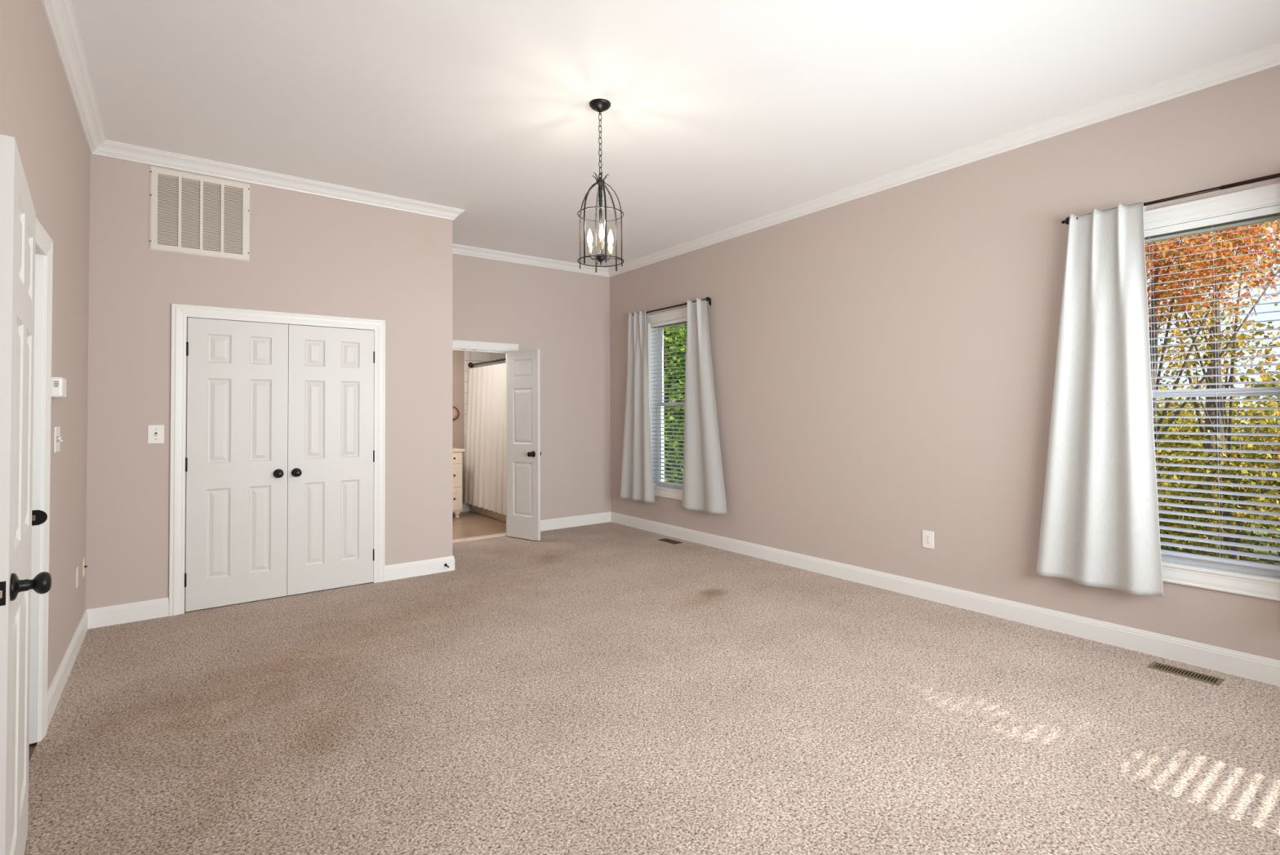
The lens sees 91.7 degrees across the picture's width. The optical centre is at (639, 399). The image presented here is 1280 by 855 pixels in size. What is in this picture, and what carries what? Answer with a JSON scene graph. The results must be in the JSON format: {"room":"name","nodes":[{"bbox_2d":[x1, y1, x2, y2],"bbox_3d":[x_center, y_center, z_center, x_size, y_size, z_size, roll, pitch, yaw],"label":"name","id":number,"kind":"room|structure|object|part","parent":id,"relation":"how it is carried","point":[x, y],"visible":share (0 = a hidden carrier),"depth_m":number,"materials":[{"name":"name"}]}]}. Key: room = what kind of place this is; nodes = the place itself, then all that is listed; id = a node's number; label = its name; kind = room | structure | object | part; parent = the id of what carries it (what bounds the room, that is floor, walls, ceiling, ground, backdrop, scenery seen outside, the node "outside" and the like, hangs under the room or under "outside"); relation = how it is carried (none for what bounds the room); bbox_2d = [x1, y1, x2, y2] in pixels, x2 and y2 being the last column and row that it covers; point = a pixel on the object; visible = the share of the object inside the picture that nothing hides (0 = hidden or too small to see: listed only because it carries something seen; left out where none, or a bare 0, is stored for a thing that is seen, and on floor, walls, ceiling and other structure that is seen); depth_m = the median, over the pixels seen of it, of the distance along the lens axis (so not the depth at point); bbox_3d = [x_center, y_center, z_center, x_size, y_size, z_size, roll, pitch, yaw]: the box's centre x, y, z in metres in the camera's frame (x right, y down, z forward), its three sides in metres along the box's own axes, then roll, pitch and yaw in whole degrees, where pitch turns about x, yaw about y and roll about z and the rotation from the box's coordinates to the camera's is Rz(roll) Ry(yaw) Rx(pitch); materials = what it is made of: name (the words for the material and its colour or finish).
{"room":"empty bedroom","nodes":[
{"label":"empty bedroom","id":0,"kind":"room"},
{"bbox_2d":[0,0,90,690],"bbox_3d":[-1.788,-0.167,1.534,0.120,3.155,6.352,0,-1,-37],"label":"wall","id":1,"kind":"structure","parent":0,"point":[37,109],"depth_m":3.05,"materials":[{"name":"beige paint"}]},
{"bbox_2d":[0,134,51,854],"bbox_3d":[-1.756,0.386,1.779,0.130,2.033,0.776,1,-1,-41],"label":"door","id":2,"kind":"structure","parent":1,"relation":"in","point":[17,211],"depth_m":1.60,"materials":[{"name":"white paint"}]},
{"bbox_3d":[-1.524,0.461,1.476,0.026,0.057,0.002,1,-1,-41],"label":"latch plate","id":3,"kind":"part","parent":2,"relation":"part of","materials":[{"name":"metal"}]},
{"bbox_3d":[-1.525,0.462,1.558,0.073,0.067,0.067,1,-1,-41],"label":"handle","id":4,"kind":"part","parent":2,"relation":"part of","materials":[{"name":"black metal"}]},
{"bbox_2d":[29,217,53,743],"bbox_3d":[-2.353,0.360,2.294,0.152,2.137,0.935,0,-1,-37],"label":"door frame","id":5,"kind":"structure","parent":1,"relation":"attached to","point":[43,242],"depth_m":2.63,"materials":[{"name":"white paint"}]},
{"bbox_3d":[-2.544,0.495,2.616,0.072,0.064,0.003,0,-1,-37],"label":"strike plate","id":6,"kind":"part","parent":5,"relation":"part of","materials":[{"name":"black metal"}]},
{"bbox_2d":[53,426,62,452],"bbox_3d":[-2.776,0.188,2.971,0.022,0.122,0.150,0,-1,-37],"label":"light switch","id":7,"kind":"object","parent":1,"relation":"attached to","point":[57,440],"visible":1,"depth_m":2.95,"materials":[{"name":"white plastic"}]},
{"bbox_2d":[51,377,66,397],"bbox_3d":[-2.702,-0.056,2.892,0.043,0.092,0.206,0,-1,-37],"label":"thermostat","id":8,"kind":"object","parent":1,"relation":"attached to","point":[58,384],"visible":0.94,"depth_m":2.82,"materials":[{"name":"white plastic"}]},
{"bbox_2d":[47,608,88,727],"bbox_3d":[-3.066,1.391,3.339,0.015,0.124,1.632,0,-1,-37],"label":"baseboard","id":9,"kind":"structure","parent":1,"relation":"attached to","point":[55,691],"depth_m":3.19,"materials":[{"name":"white paint"}]},
{"bbox_2d":[40,0,106,153],"bbox_3d":[-1.728,-1.701,1.640,0.082,0.085,6.072,0,-1,-37],"label":"crown molding","id":10,"kind":"structure","parent":1,"relation":"attached to","point":[60,15],"depth_m":3.10,"materials":[{"name":"white paint"}]},
{"bbox_2d":[75,565,78,587],"bbox_3d":[-3.274,1.029,3.616,0.008,0.115,0.075,0,-1,-37],"label":"wall outlet","id":11,"kind":"object","parent":1,"relation":"attached to","point":[77,567],"visible":1,"depth_m":3.59,"materials":[{"name":"beige plastic"}]},
{"bbox_2d":[82,555,87,577],"bbox_3d":[-3.467,1.040,3.884,0.020,0.115,0.075,0,-1,-37],"label":"cable jack","id":12,"kind":"object","parent":1,"relation":"attached to","point":[84,566],"visible":1,"depth_m":3.85,"materials":[{"name":"beige plastic"}]},
{"bbox_3d":[-3.472,1.040,3.880,0.006,0.115,0.075,0,-1,-37],"label":"plate","id":13,"kind":"part","parent":12,"relation":"part of","materials":[{"name":"beige plastic"}]},
{"bbox_2d":[85,154,452,608],"bbox_3d":[-2.640,-0.100,4.780,2.402,3.155,0.110,0,-1,-37],"label":"wall","id":14,"kind":"structure","parent":0,"point":[309,254],"depth_m":4.56,"materials":[{"name":"beige paint"}]},
{"bbox_2d":[86,596,168,628],"bbox_3d":[-3.385,1.407,4.110,0.428,0.124,0.015,0,-1,-37],"label":"baseboard","id":15,"kind":"structure","parent":14,"relation":"attached to","point":[112,615],"depth_m":4.10,"materials":[{"name":"white paint"}]},
{"bbox_2d":[147,424,164,443],"bbox_3d":[-3.280,0.232,4.212,0.089,0.126,0.022,0,-1,-37],"label":"light switch","id":16,"kind":"object","parent":14,"relation":"attached to","point":[155,432],"visible":1,"depth_m":4.21,"materials":[{"name":"white plastic"}]},
{"bbox_2d":[149,165,249,261],"bbox_3d":[-3.098,-1.304,4.390,0.577,0.570,0.012,0,-1,-37],"label":"air vent","id":17,"kind":"object","parent":14,"relation":"in","point":[191,214],"visible":1,"depth_m":4.38,"materials":[{"name":"beige metal"}]},
{"bbox_2d":[184,317,288,611],"bbox_3d":[-2.894,0.446,4.483,0.623,2.038,0.108,0,-1,-37],"label":"door","id":18,"kind":"structure","parent":14,"relation":"in","point":[236,460],"depth_m":4.49,"materials":[{"name":"white paint"}]},
{"bbox_3d":[-2.681,0.549,4.618,0.067,0.067,0.073,0,-1,-37],"label":"handle","id":19,"kind":"part","parent":18,"relation":"part of","materials":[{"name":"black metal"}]},
{"bbox_2d":[168,303,385,615],"bbox_3d":[-2.663,0.409,4.686,1.406,2.135,0.044,0,-1,-37],"label":"door frame","id":20,"kind":"structure","parent":14,"relation":"attached to","point":[180,312],"depth_m":4.36,"materials":[{"name":"white paint"}]},
{"bbox_2d":[90,139,465,220],"bbox_3d":[-2.559,-1.636,4.758,2.484,0.085,0.082,0,-1,-37],"label":"crown molding","id":21,"kind":"structure","parent":14,"relation":"attached to","point":[109,148],"depth_m":4.60,"materials":[{"name":"white paint"}]},
{"bbox_2d":[287,324,374,595],"bbox_3d":[-2.394,0.450,4.856,0.618,2.038,0.108,0,-1,-37],"label":"door","id":22,"kind":"structure","parent":14,"relation":"in","point":[331,452],"depth_m":4.86,"materials":[{"name":"white paint"}]},
{"bbox_3d":[-2.586,0.549,4.689,0.067,0.067,0.073,0,-1,-37],"label":"handle","id":23,"kind":"part","parent":22,"relation":"part of","materials":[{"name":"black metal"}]},
{"bbox_2d":[384,555,454,581],"bbox_3d":[-1.854,1.420,5.255,0.584,0.124,0.015,0,-1,-37],"label":"baseboard","id":24,"kind":"structure","parent":14,"relation":"attached to","point":[410,569],"depth_m":5.24,"materials":[{"name":"white paint"}]},
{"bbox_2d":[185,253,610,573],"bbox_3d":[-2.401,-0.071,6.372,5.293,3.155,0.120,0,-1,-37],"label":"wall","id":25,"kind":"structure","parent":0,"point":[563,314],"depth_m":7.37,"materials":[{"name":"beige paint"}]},
{"bbox_2d":[452,339,518,532],"bbox_3d":[-1.848,0.437,6.764,1.089,2.147,0.144,0,-1,-37],"label":"door frame","id":26,"kind":"structure","parent":25,"relation":"attached to","point":[459,345],"depth_m":6.87,"materials":[{"name":"white paint"}]},
{"bbox_2d":[506,348,541,540],"bbox_3d":[-1.272,0.477,6.756,0.474,2.036,0.181,-1,-1,34],"label":"door","id":27,"kind":"structure","parent":25,"relation":"in","point":[523,386],"depth_m":6.73,"materials":[{"name":"white paint"}]},
{"bbox_3d":[-1.163,0.578,6.615,0.067,0.067,0.073,-1,-1,34],"label":"handle","id":28,"kind":"part","parent":27,"relation":"part of","materials":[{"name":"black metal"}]},
{"bbox_2d":[452,243,609,276],"bbox_3d":[-1.331,-1.599,7.082,2.430,0.085,0.082,0,-1,-37],"label":"crown molding","id":29,"kind":"structure","parent":25,"relation":"attached to","point":[457,249],"depth_m":7.10,"materials":[{"name":"white paint"}]},
{"bbox_2d":[540,511,610,530],"bbox_3d":[-0.865,1.455,7.400,1.261,0.124,0.015,0,-1,-37],"label":"baseboard","id":30,"kind":"structure","parent":25,"relation":"attached to","point":[599,517],"depth_m":7.46,"materials":[{"name":"white paint"}]},
{"bbox_2d":[452,350,464,503],"bbox_3d":[-3.277,0.294,8.068,2.015,2.500,0.100,0,-1,-37],"label":"wall","id":31,"kind":"structure","parent":0,"point":[458,357],"depth_m":8.59,"materials":[{"name":"beige paint"}]},
{"bbox_2d":[452,406,459,420],"bbox_3d":[-2.572,0.187,8.525,0.191,0.191,0.016,0,-1,-37],"label":"round mirror","id":32,"kind":"object","parent":31,"relation":"attached to","point":[455,413],"visible":0.55,"depth_m":8.55,"materials":[{"name":"beige mirror"}]},
{"bbox_3d":[-2.574,0.187,8.528,0.172,0.172,0.008,0,-1,-37],"label":"glass","id":33,"kind":"part","parent":32,"relation":"part of","materials":[{"name":"beige mirror"}]},
{"bbox_2d":[452,502,469,512],"bbox_3d":[-2.476,1.490,8.568,0.257,0.112,0.014,0,-1,-37],"label":"baseboard","id":34,"kind":"structure","parent":31,"relation":"attached to","point":[465,507],"depth_m":8.61,"materials":[{"name":"white paint"}]},
{"bbox_2d":[464,351,506,511],"bbox_3d":[-1.961,0.305,9.045,1.263,2.500,0.110,0,-1,-37],"label":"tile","id":35,"kind":"structure","parent":31,"relation":"attached to","point":[469,356],"depth_m":8.70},
{"bbox_2d":[464,357,506,515],"bbox_3d":[-1.912,0.441,7.998,0.144,1.918,1.615,0,-1,-37],"label":"shower curtain","id":36,"kind":"object","parent":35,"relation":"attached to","point":[485,475],"visible":0.71,"depth_m":8.05,"materials":[{"name":"white fabric"}]},
{"bbox_2d":[467,358,506,367],"bbox_3d":[-1.841,-0.503,7.980,0.076,0.075,1.768,0,-1,-37],"label":"shower rod","id":37,"kind":"object","parent":35,"relation":"attached to","point":[502,359],"visible":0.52,"depth_m":8.29,"materials":[{"name":"black metal"}]},
{"bbox_2d":[452,511,506,539],"bbox_3d":[-2.235,1.589,7.631,3.178,0.123,1.799,0,-1,-37],"label":"floor","id":38,"kind":"structure","parent":0,"point":[469,523],"depth_m":7.54,"materials":[{"name":"beige tile"}]},
{"bbox_2d":[452,447,464,517],"bbox_3d":[-2.913,1.089,7.936,1.210,0.896,0.514,0,-1,-37],"label":"bathroom vanity","id":39,"kind":"object","parent":38,"relation":"on","point":[456,452],"visible":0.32,"depth_m":8.06,"materials":[{"name":"beige paint"}]},
{"bbox_3d":[-2.407,1.276,8.034,0.216,0.290,0.023,0,-1,-37],"label":"drawer","id":40,"kind":"part","parent":39,"relation":"part of","materials":[{"name":"beige paint"}]},
{"bbox_3d":[-2.409,0.976,8.040,0.216,0.295,0.023,0,-1,-37],"label":"drawer","id":41,"kind":"part","parent":39,"relation":"part of","materials":[{"name":"beige paint"}]},
{"bbox_3d":[-2.411,0.753,8.045,0.216,0.138,0.020,0,-1,-37],"label":"drawer","id":42,"kind":"part","parent":39,"relation":"part of","materials":[{"name":"beige paint"}]},
{"bbox_2d":[452,447,464,452],"bbox_3d":[-2.921,0.658,7.951,1.210,0.034,0.496,0,-1,-37],"label":"countertop","id":43,"kind":"structure","parent":39,"relation":"on","point":[454,450],"depth_m":8.07,"materials":[{"name":"beige stone"}]},
{"bbox_2d":[471,504,506,522],"bbox_3d":[-1.523,1.346,8.199,0.795,0.375,1.726,0,-1,-37],"label":"bathtub","id":44,"kind":"object","parent":38,"relation":"on","point":[501,517],"visible":0.18,"depth_m":8.15,"materials":[{"name":"beige ceramic"}]},
{"bbox_2d":[24,521,1279,854],"bbox_3d":[-0.663,1.508,3.065,6.128,0.150,7.199,0,-1,-37],"label":"floor","id":45,"kind":"structure","parent":0,"point":[609,687],"depth_m":2.70,"materials":[{"name":"beige carpet"}]},
{"bbox_2d":[452,532,506,542],"bbox_3d":[-1.836,1.504,6.737,0.903,0.012,0.112,0,-1,-37],"label":"threshold","id":46,"kind":"object","parent":45,"relation":"on","point":[504,533],"visible":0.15,"depth_m":6.76,"materials":[{"name":"beige wood"}]},
{"bbox_2d":[657,537,683,544],"bbox_3d":[0.317,1.492,6.571,0.118,0.006,0.285,0,-1,-37],"label":"floor vent","id":47,"kind":"object","parent":45,"relation":"in","point":[665,540],"visible":1,"depth_m":6.57,"materials":[{"name":"black metal"}]},
{"bbox_2d":[1146,661,1224,685],"bbox_3d":[2.821,1.412,3.219,0.118,0.006,0.285,0,-1,-37],"label":"floor vent","id":48,"kind":"object","parent":45,"relation":"in","point":[1211,679],"visible":1,"depth_m":3.21,"materials":[{"name":"black"}]},
{"bbox_2d":[71,0,1279,268],"bbox_3d":[-0.136,-1.792,3.512,5.113,0.150,7.479,0,-1,-37],"label":"ceiling","id":49,"kind":"structure","parent":0,"point":[722,114],"depth_m":3.41,"materials":[{"name":"white paint"}]},
{"bbox_2d":[577,98,623,272],"bbox_3d":[-0.229,-1.239,3.594,0.269,0.952,0.269,0,-1,-37],"label":"pendant lantern","id":50,"kind":"object","parent":49,"relation":"hanging from","point":[599,105],"visible":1,"depth_m":3.58,"materials":[{"name":"black metal"}]},
{"bbox_3d":[-0.230,-1.465,3.598,0.017,0.390,0.017,-1,-1,8],"label":"chain","id":51,"kind":"part","parent":50,"relation":"part of","materials":[{"name":"black metal"}]},
{"bbox_2d":[586,224,621,266],"bbox_3d":[-0.249,-0.883,3.583,0.215,0.222,0.222,0,-1,-37],"label":"bulbs","id":52,"kind":"object","parent":50,"relation":"on","point":[600,256],"depth_m":3.59,"materials":[{"name":"white glass"}]},
{"bbox_2d":[609,65,1279,660],"bbox_3d":[1.894,-0.124,4.915,0.160,3.155,7.359,0,-1,-37],"label":"wall","id":53,"kind":"structure","parent":0,"point":[883,362],"depth_m":4.48,"materials":[{"name":"beige paint"}]},
{"bbox_2d":[645,306,687,500],"bbox_3d":[0.435,0.048,6.880,0.221,2.062,1.020,0,-1,-37],"label":"window","id":54,"kind":"structure","parent":53,"relation":"in","point":[668,491],"depth_m":7.17,"materials":[{"name":"white plastic"}]},
{"bbox_3d":[0.365,0.985,6.806,0.032,0.019,0.852,0,-1,-37],"label":"sill","id":55,"kind":"part","parent":54,"relation":"part of","materials":[{"name":"white paint"}]},
{"bbox_2d":[650,317,687,485],"bbox_3d":[0.389,0.028,6.846,0.060,1.813,0.808,0,-1,-37],"label":"window blind","id":56,"kind":"object","parent":54,"relation":"attached to","point":[685,319],"visible":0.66,"depth_m":6.92,"materials":[{"name":"white plastic"}]},
{"bbox_3d":[0.228,0.043,7.059,0.058,1.773,0.002,0,-1,-37],"label":"ladder cord","id":57,"kind":"part","parent":56,"relation":"part of","materials":[{"name":"white fabric"}]},
{"bbox_3d":[0.393,0.925,6.828,0.050,0.018,0.808,0,-1,-37],"label":"rail","id":58,"kind":"part","parent":56,"relation":"part of","materials":[{"name":"white plastic"}]},
{"bbox_3d":[0.388,0.037,6.846,0.058,1.773,0.002,0,-1,-37],"label":"ladder cord","id":59,"kind":"part","parent":56,"relation":"part of","materials":[{"name":"white fabric"}]},
{"bbox_3d":[0.438,0.500,6.872,0.035,0.955,0.816,0,-1,-37],"label":"sash","id":60,"kind":"part","parent":54,"relation":"part of","materials":[{"name":"white plastic"}]},
{"bbox_3d":[0.463,-0.409,6.912,0.033,0.943,0.816,0,-1,-37],"label":"sash","id":61,"kind":"part","parent":54,"relation":"part of","materials":[{"name":"white plastic"}]},
{"bbox_2d":[631,297,711,315],"bbox_3d":[0.315,-0.991,6.816,0.103,0.074,1.386,0,-1,-37],"label":"curtain rod","id":62,"kind":"object","parent":53,"relation":"attached to","point":[708,299],"visible":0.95,"depth_m":6.65,"materials":[{"name":"brown metal"}]},
{"bbox_2d":[620,309,654,502],"bbox_3d":[-0.032,0.069,7.186,0.080,2.186,0.611,0,-1,-37],"label":"curtain","id":63,"kind":"object","parent":62,"relation":"hanging from","point":[637,473],"visible":1,"depth_m":7.17,"materials":[{"name":"white fabric"}]},
{"bbox_3d":[0.293,-1.004,6.799,0.021,0.020,1.240,0,-1,-37],"label":"rod","id":64,"kind":"part","parent":62,"relation":"part of","materials":[{"name":"brown metal"}]},
{"bbox_2d":[681,297,727,514],"bbox_3d":[0.638,0.041,6.292,0.079,2.173,0.648,1,-1,-38],"label":"curtain","id":65,"kind":"object","parent":62,"relation":"hanging from","point":[703,483],"visible":1,"depth_m":6.31,"materials":[{"name":"white fabric"}]},
{"bbox_2d":[922,529,933,548],"bbox_3d":[2.087,1.010,4.503,0.008,0.125,0.086,0,-1,-37],"label":"wall outlet","id":66,"kind":"object","parent":53,"relation":"attached to","point":[927,535],"visible":1,"depth_m":4.50,"materials":[{"name":"white plastic"}]},
{"bbox_2d":[608,41,1279,276],"bbox_3d":[1.740,-1.659,4.936,0.082,0.085,7.199,0,-1,-37],"label":"crown molding","id":67,"kind":"structure","parent":53,"relation":"attached to","point":[1266,57],"depth_m":4.02,"materials":[{"name":"white paint"}]},
{"bbox_2d":[610,511,1279,686],"bbox_3d":[1.785,1.392,4.897,0.015,0.124,7.199,0,-1,-37],"label":"baseboard","id":68,"kind":"structure","parent":53,"relation":"attached to","point":[1247,665],"depth_m":4.02,"materials":[{"name":"white paint"}]},
{"bbox_2d":[1061,173,1279,224],"bbox_3d":[2.979,-1.075,3.252,0.103,0.074,1.336,0,-1,-37],"label":"curtain rod","id":69,"kind":"object","parent":53,"relation":"attached to","point":[1066,221],"visible":0.77,"depth_m":3.21,"materials":[{"name":"brown metal"}]},
{"bbox_2d":[1035,200,1163,596],"bbox_3d":[2.632,-0.015,3.616,0.083,2.186,0.610,0,-1,-37],"label":"curtain","id":70,"kind":"object","parent":69,"relation":"hanging from","point":[1100,522],"visible":1,"depth_m":3.57,"materials":[{"name":"white fabric"}]},
{"bbox_3d":[2.957,-1.089,3.236,0.021,0.020,1.190,0,-1,-37],"label":"rod","id":71,"kind":"part","parent":69,"relation":"part of","materials":[{"name":"brown metal"}]},
{"bbox_2d":[1143,182,1279,600],"bbox_3d":[3.099,-0.036,3.317,0.221,2.062,1.020,0,-1,-37],"label":"window","id":72,"kind":"structure","parent":53,"relation":"in","point":[1264,583],"depth_m":3.27,"materials":[{"name":"white plastic"}]},
{"bbox_2d":[1144,204,1279,570],"bbox_3d":[3.053,-0.057,3.283,0.060,1.813,0.808,0,-1,-37],"label":"window blind","id":73,"kind":"object","parent":72,"relation":"attached to","point":[1274,211],"visible":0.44,"depth_m":3.27,"materials":[{"name":"white plastic"}]},
{"bbox_3d":[2.892,-0.042,3.496,0.058,1.773,0.002,0,-1,-37],"label":"ladder cord","id":74,"kind":"part","parent":73,"relation":"part of","materials":[{"name":"white fabric"}]},
{"bbox_3d":[3.052,-0.047,3.282,0.058,1.773,0.002,0,-1,-37],"label":"ladder cord","id":75,"kind":"part","parent":73,"relation":"part of","materials":[{"name":"white fabric"}]},
{"bbox_3d":[3.057,0.841,3.265,0.050,0.018,0.808,0,-1,-37],"label":"rail","id":76,"kind":"part","parent":73,"relation":"part of","materials":[{"name":"white plastic"}]},
{"bbox_3d":[3.127,-0.493,3.349,0.033,0.943,0.816,0,-1,-37],"label":"sash","id":77,"kind":"part","parent":72,"relation":"part of","materials":[{"name":"white plastic"}]},
{"bbox_3d":[3.102,0.415,3.308,0.035,0.955,0.816,0,-1,-37],"label":"sash","id":78,"kind":"part","parent":72,"relation":"part of","materials":[{"name":"white plastic"}]},
{"bbox_3d":[3.030,0.901,3.243,0.032,0.019,0.852,0,-1,-37],"label":"sill","id":79,"kind":"part","parent":72,"relation":"part of","materials":[{"name":"white paint"}]},
{"label":"outside","id":80,"kind":"structure","parent":0,"visible":0},
{"bbox_2d":[1158,484,1279,564],"bbox_3d":[14.698,3.787,23.388,41.800,1.948,80.000,0,-1,-37],"label":"ground","id":81,"kind":"structure","parent":80,"point":[1274,553],"depth_m":13.18,"materials":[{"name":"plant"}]},
{"bbox_2d":[663,324,687,484],"bbox_3d":[0.273,0.048,13.376,2.855,5.964,4.320,1,-1,-41],"label":"tree","id":82,"kind":"object","parent":81,"relation":"on","point":[675,345],"visible":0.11,"depth_m":12.42,"materials":[{"name":"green plant"}]},
{"bbox_2d":[666,324,687,482],"bbox_3d":[0.868,-0.081,17.017,4.961,6.755,4.738,-1,-1,27],"label":"tree","id":83,"kind":"object","parent":81,"relation":"on","point":[685,327],"visible":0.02,"depth_m":16.44,"materials":[{"name":"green plant"}]},
{"bbox_2d":[1155,386,1246,498],"bbox_3d":[17.142,1.596,22.125,4.107,5.406,7.335,0,-1,-37],"label":"tree","id":84,"kind":"object","parent":81,"relation":"on","point":[1161,387],"visible":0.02,"depth_m":20.67,"materials":[{"name":"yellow plant"}]},
{"bbox_2d":[1146,222,1274,558],"bbox_3d":[8.820,-0.170,9.741,1.762,6.758,1.539,-1,-1,19],"label":"tree","id":85,"kind":"object","parent":81,"relation":"on","point":[1217,338],"visible":0.3,"depth_m":9.64,"materials":[{"name":"brown plant"}]},
{"bbox_2d":[1144,220,1279,445],"bbox_3d":[7.581,-0.363,8.851,3.372,6.939,3.624,0,-1,-27],"label":"tree","id":86,"kind":"object","parent":81,"relation":"on","point":[1255,231],"visible":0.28,"depth_m":8.52,"materials":[{"name":"brown plant"}]},
{"bbox_2d":[1144,219,1279,556],"bbox_3d":[9.803,-0.105,10.905,2.618,6.863,3.246,0,-1,-37],"label":"tree","id":87,"kind":"object","parent":81,"relation":"on","point":[1208,404],"visible":0.2,"depth_m":10.80,"materials":[{"name":"brown plant"}]},
{"bbox_2d":[1154,368,1279,564],"bbox_3d":[12.106,1.492,13.124,3.560,4.291,7.131,0,-1,-37],"label":"tree","id":88,"kind":"object","parent":81,"relation":"on","point":[1171,428],"visible":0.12,"depth_m":12.84,"materials":[{"name":"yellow plant"}]},
{"bbox_2d":[1155,422,1279,559],"bbox_3d":[8.482,1.746,9.184,1.615,2.806,2.470,0,-1,-17],"label":"bushes","id":89,"kind":"object","parent":81,"relation":"on","point":[1219,479],"visible":0.5,"depth_m":9.04,"materials":[{"name":"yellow plant"}]},
{"bbox_2d":[1199,362,1279,488],"bbox_3d":[17.436,1.341,13.165,4.479,5.168,8.389,0,-1,-30],"label":"tree","id":90,"kind":"object","parent":81,"relation":"on","point":[1250,420],"visible":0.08,"depth_m":15.67,"materials":[{"name":"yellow plant"}]},
{"bbox_2d":[1241,426,1279,528],"bbox_3d":[9.485,1.507,8.614,1.610,3.356,2.008,0,-1,-37],"label":"tree","id":91,"kind":"object","parent":81,"relation":"on","point":[1277,447],"visible":0.32,"depth_m":8.90,"materials":[{"name":"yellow plant"}]}
]}

